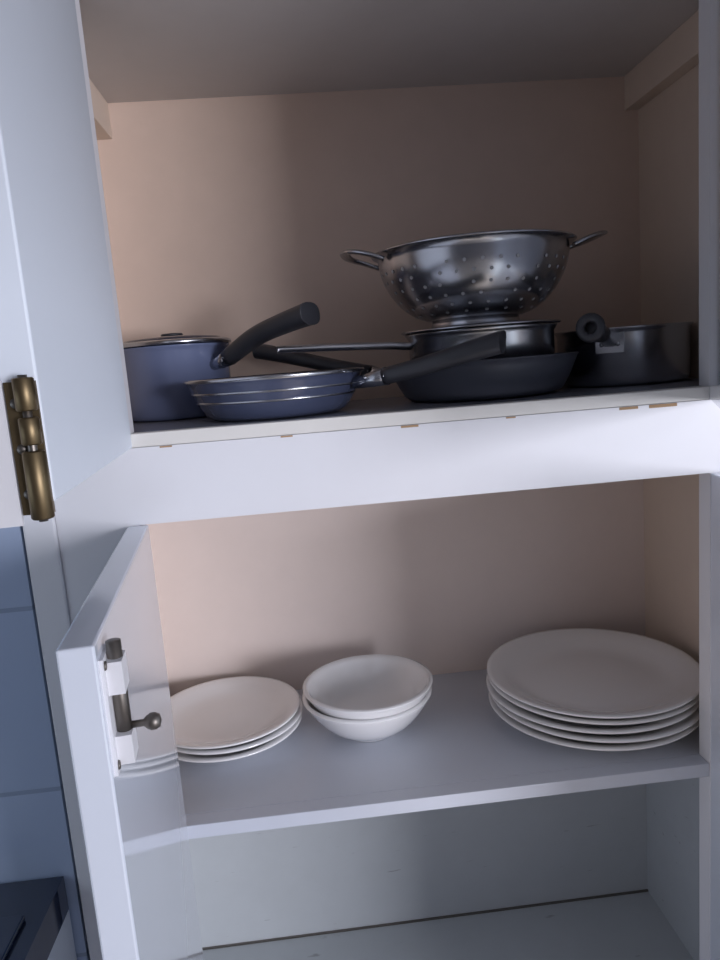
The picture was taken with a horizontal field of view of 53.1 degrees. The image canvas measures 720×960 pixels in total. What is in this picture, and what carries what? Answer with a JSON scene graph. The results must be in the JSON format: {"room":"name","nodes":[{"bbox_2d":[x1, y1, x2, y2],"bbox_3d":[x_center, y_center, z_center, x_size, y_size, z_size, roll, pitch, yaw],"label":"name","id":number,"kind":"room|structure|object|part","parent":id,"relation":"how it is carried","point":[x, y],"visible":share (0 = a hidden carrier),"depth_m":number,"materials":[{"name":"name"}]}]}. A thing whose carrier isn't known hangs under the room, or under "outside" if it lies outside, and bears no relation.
{"room":"kitchen","nodes":[
{"label":"kitchen","id":0,"kind":"room"},
{"bbox_2d":[0,526,89,959],"bbox_3d":[-1.286,0.182,0.711,1.908,2.450,0.100,-5,9,-4],"label":"wall","id":1,"kind":"structure","parent":0,"point":[36,842],"depth_m":0.76,"materials":[{"name":"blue tile"}]},
{"bbox_2d":[23,515,101,959],"bbox_3d":[-0.294,0.379,0.781,0.032,1.884,0.026,-5,9,-4],"label":"trim","id":2,"kind":"structure","parent":1,"relation":"attached to","point":[41,538],"depth_m":0.73,"materials":[{"name":"white paint"}]},
{"bbox_2d":[487,628,698,718],"bbox_3d":[0.302,0.256,0.941,0.269,0.026,0.269,-5,9,-4],"label":"dinner plate","id":3,"kind":"object","parent":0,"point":[580,672],"visible":0.98,"depth_m":0.95,"materials":[{"name":"white ceramic"}]},
{"bbox_3d":[0.659,1.476,-0.360,5.400,0.050,3.926,-5,9,-4],"label":"floor","id":4,"kind":"structure","parent":0,"visible":0},
{"bbox_2d":[0,876,76,959],"bbox_3d":[-1.193,0.999,0.479,1.878,0.897,0.618,-5,9,-4],"label":"countertop","id":5,"kind":"structure","parent":4,"relation":"on","point":[45,933],"depth_m":0.74,"materials":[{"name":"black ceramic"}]},
{"bbox_2d":[0,915,24,959],"bbox_3d":[-0.600,0.499,0.446,0.580,0.006,0.510,-5,9,-4],"label":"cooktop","id":6,"kind":"object","parent":5,"relation":"in","point":[10,926],"visible":1,"depth_m":0.69,"materials":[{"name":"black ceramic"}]},
{"bbox_2d":[0,0,719,959],"bbox_3d":[0.110,0.361,0.795,0.775,1.854,0.652,-5,9,-4],"label":"tall cabinet","id":7,"kind":"object","parent":4,"relation":"on","point":[186,167],"visible":1,"depth_m":0.96,"materials":[{"name":"paint"}]},
{"bbox_3d":[-0.229,-0.233,0.528,0.045,0.456,0.304,-5,9,-4],"label":"door","id":8,"kind":"part","parent":7,"relation":"part of","materials":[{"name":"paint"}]},
{"bbox_3d":[-0.146,0.657,0.659,0.058,1.193,0.334,-5,9,-4],"label":"door","id":9,"kind":"part","parent":7,"relation":"part of","materials":[{"name":"paint"}]},
{"bbox_2d":[123,302,319,421],"bbox_3d":[-0.173,-0.140,0.882,0.297,0.121,0.147,2,11,34],"label":"saucepan","id":10,"kind":"object","parent":7,"relation":"on","point":[157,368],"visible":0.87,"depth_m":0.86,"materials":[{"name":"blue metal"}]},
{"bbox_3d":[-0.239,-0.179,0.917,0.147,0.016,0.147,2,11,34],"label":"lid","id":11,"kind":"part","parent":10,"relation":"part of","materials":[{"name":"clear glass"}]},
{"bbox_2d":[177,714,301,762],"bbox_3d":[-0.175,0.333,0.966,0.198,0.021,0.198,-5,9,-4],"label":"plate","id":12,"kind":"object","parent":7,"relation":"on","point":[254,750],"visible":0.22,"depth_m":0.89,"materials":[{"name":"white ceramic"}]},
{"bbox_2d":[177,698,302,754],"bbox_3d":[-0.174,0.323,0.966,0.198,0.021,0.198,-5,9,-4],"label":"plate","id":13,"kind":"object","parent":12,"relation":"on","point":[293,720],"visible":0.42,"depth_m":0.89,"materials":[{"name":"white ceramic"}]},
{"bbox_2d":[170,676,299,748],"bbox_3d":[-0.178,0.314,0.961,0.198,0.021,0.198,-5,9,-4],"label":"plate","id":14,"kind":"object","parent":13,"relation":"on","point":[231,711],"visible":0.84,"depth_m":0.97,"materials":[{"name":"white ceramic"}]},
{"bbox_2d":[183,330,505,420],"bbox_3d":[-0.022,-0.111,0.788,0.363,0.072,0.204,-1,10,22],"label":"frying pan","id":15,"kind":"object","parent":7,"relation":"on","point":[301,393],"visible":1,"depth_m":0.74,"materials":[{"name":"blue metal"}]},
{"bbox_2d":[302,687,431,741],"bbox_3d":[0.011,0.303,0.952,0.171,0.055,0.171,-5,9,-4],"label":"bowl","id":16,"kind":"object","parent":7,"relation":"in","point":[372,730],"visible":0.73,"depth_m":0.88,"materials":[{"name":"white ceramic"}]},
{"bbox_2d":[303,654,432,719],"bbox_3d":[0.012,0.288,0.948,0.171,0.055,0.171,-5,9,-4],"label":"bowl","id":17,"kind":"object","parent":16,"relation":"in","point":[372,686],"visible":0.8,"depth_m":0.98,"materials":[{"name":"white ceramic"}]},
{"bbox_3d":[0.032,-0.316,1.008,0.738,0.426,0.012,-5,9,-4],"label":"panel","id":18,"kind":"part","parent":7,"relation":"part of","materials":[{"name":"beige paint"}]},
{"bbox_3d":[0.027,-0.512,0.832,0.738,0.016,0.297,-5,9,-4],"label":"panel","id":19,"kind":"part","parent":7,"relation":"part of","materials":[{"name":"paint"}]},
{"bbox_3d":[0.065,0.105,1.077,0.738,0.430,0.012,-5,9,-4],"label":"panel","id":20,"kind":"part","parent":7,"relation":"part of","materials":[{"name":"beige paint"}]},
{"bbox_2d":[252,344,578,401],"bbox_3d":[0.057,-0.144,0.901,0.416,0.088,0.227,-1,10,19],"label":"frying pan","id":21,"kind":"object","parent":7,"relation":"on","point":[511,377],"visible":0.86,"depth_m":0.79,"materials":[{"name":"grey metal"}]},
{"bbox_2d":[276,319,560,359],"bbox_3d":[0.072,-0.142,0.865,0.340,0.082,0.190,-5,9,-4],"label":"saucepan","id":22,"kind":"object","parent":21,"relation":"in","point":[524,337],"visible":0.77,"depth_m":0.80,"materials":[{"name":"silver metal"}]},
{"bbox_2d":[340,229,607,327],"bbox_3d":[0.136,-0.233,0.860,0.282,0.097,0.239,2,11,35],"label":"colander","id":23,"kind":"object","parent":22,"relation":"on","point":[497,275],"visible":0.95,"depth_m":0.78,"materials":[{"name":"silver metal"}]},
{"bbox_3d":[0.144,-0.185,0.864,0.190,0.008,0.190,-5,9,-4],"label":"lid","id":24,"kind":"part","parent":22,"relation":"part of","materials":[{"name":"silver metal"}]},
{"bbox_2d":[133,378,698,432],"bbox_3d":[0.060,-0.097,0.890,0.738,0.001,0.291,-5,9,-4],"label":"shelf","id":25,"kind":"object","parent":7,"relation":"attached to","point":[381,400],"depth_m":0.80,"materials":[{"name":"paint"}]},
{"bbox_3d":[0.117,0.770,1.185,0.738,0.921,0.012,-5,9,-4],"label":"panel","id":26,"kind":"part","parent":7,"relation":"part of","materials":[{"name":"paint"}]},
{"bbox_3d":[0.071,-0.023,0.760,0.598,0.078,0.042,-5,9,-4],"label":"frame rail","id":27,"kind":"part","parent":7,"relation":"part of","materials":[{"name":"white paint"}]},
{"bbox_2d":[178,669,698,814],"bbox_3d":[0.093,0.332,0.964,0.738,0.016,0.285,-5,9,-4],"label":"shelf","id":28,"kind":"object","parent":7,"relation":"attached to","point":[457,740],"depth_m":0.87,"materials":[{"name":"white paint"}]},
{"bbox_3d":[0.125,0.744,1.037,0.738,0.020,0.297,-5,9,-4],"label":"panel","id":29,"kind":"part","parent":7,"relation":"part of","materials":[{"name":"paint"}]},
{"bbox_2d":[488,692,698,750],"bbox_3d":[0.306,0.295,0.949,0.269,0.026,0.269,-5,9,-4],"label":"dinner plate","id":30,"kind":"object","parent":7,"relation":"on","point":[519,726],"visible":0.23,"depth_m":0.84,"materials":[{"name":"white ceramic"}]},
{"bbox_2d":[491,695,698,742],"bbox_3d":[0.308,0.285,0.947,0.269,0.026,0.269,-5,9,-4],"label":"dinner plate","id":31,"kind":"object","parent":30,"relation":"on","point":[670,730],"visible":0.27,"depth_m":0.84,"materials":[{"name":"white ceramic"}]},
{"bbox_2d":[486,673,698,733],"bbox_3d":[0.303,0.275,0.947,0.269,0.026,0.269,-5,9,-4],"label":"dinner plate","id":32,"kind":"object","parent":31,"relation":"on","point":[540,719],"visible":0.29,"depth_m":0.84,"materials":[{"name":"white ceramic"}]},
{"bbox_2d":[488,675,698,724],"bbox_3d":[0.305,0.265,0.946,0.269,0.026,0.269,-5,9,-4],"label":"dinner plate","id":33,"kind":"object","parent":32,"relation":"on","point":[637,720],"visible":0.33,"depth_m":0.83,"materials":[{"name":"white ceramic"}]},
{"bbox_2d":[554,313,693,386],"bbox_3d":[0.310,-0.158,0.878,0.167,0.084,0.274,1,11,30],"label":"saute pan","id":34,"kind":"object","parent":7,"relation":"on","point":[651,353],"visible":0.95,"depth_m":0.85,"materials":[{"name":"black metal"}]},
{"bbox_3d":[0.469,0.330,1.000,0.016,1.794,0.297,-5,9,-4],"label":"panel","id":35,"kind":"part","parent":7,"relation":"part of","materials":[{"name":"paint"}]},
{"bbox_3d":[0.300,-0.281,0.571,0.165,0.456,0.304,-5,9,-4],"label":"door","id":36,"kind":"part","parent":7,"relation":"part of","materials":[{"name":"paint"}]},
{"bbox_3d":[0.421,0.604,0.716,0.062,1.193,0.300,-5,9,-4],"label":"door","id":37,"kind":"part","parent":7,"relation":"part of","materials":[{"name":"paint"}]}
]}

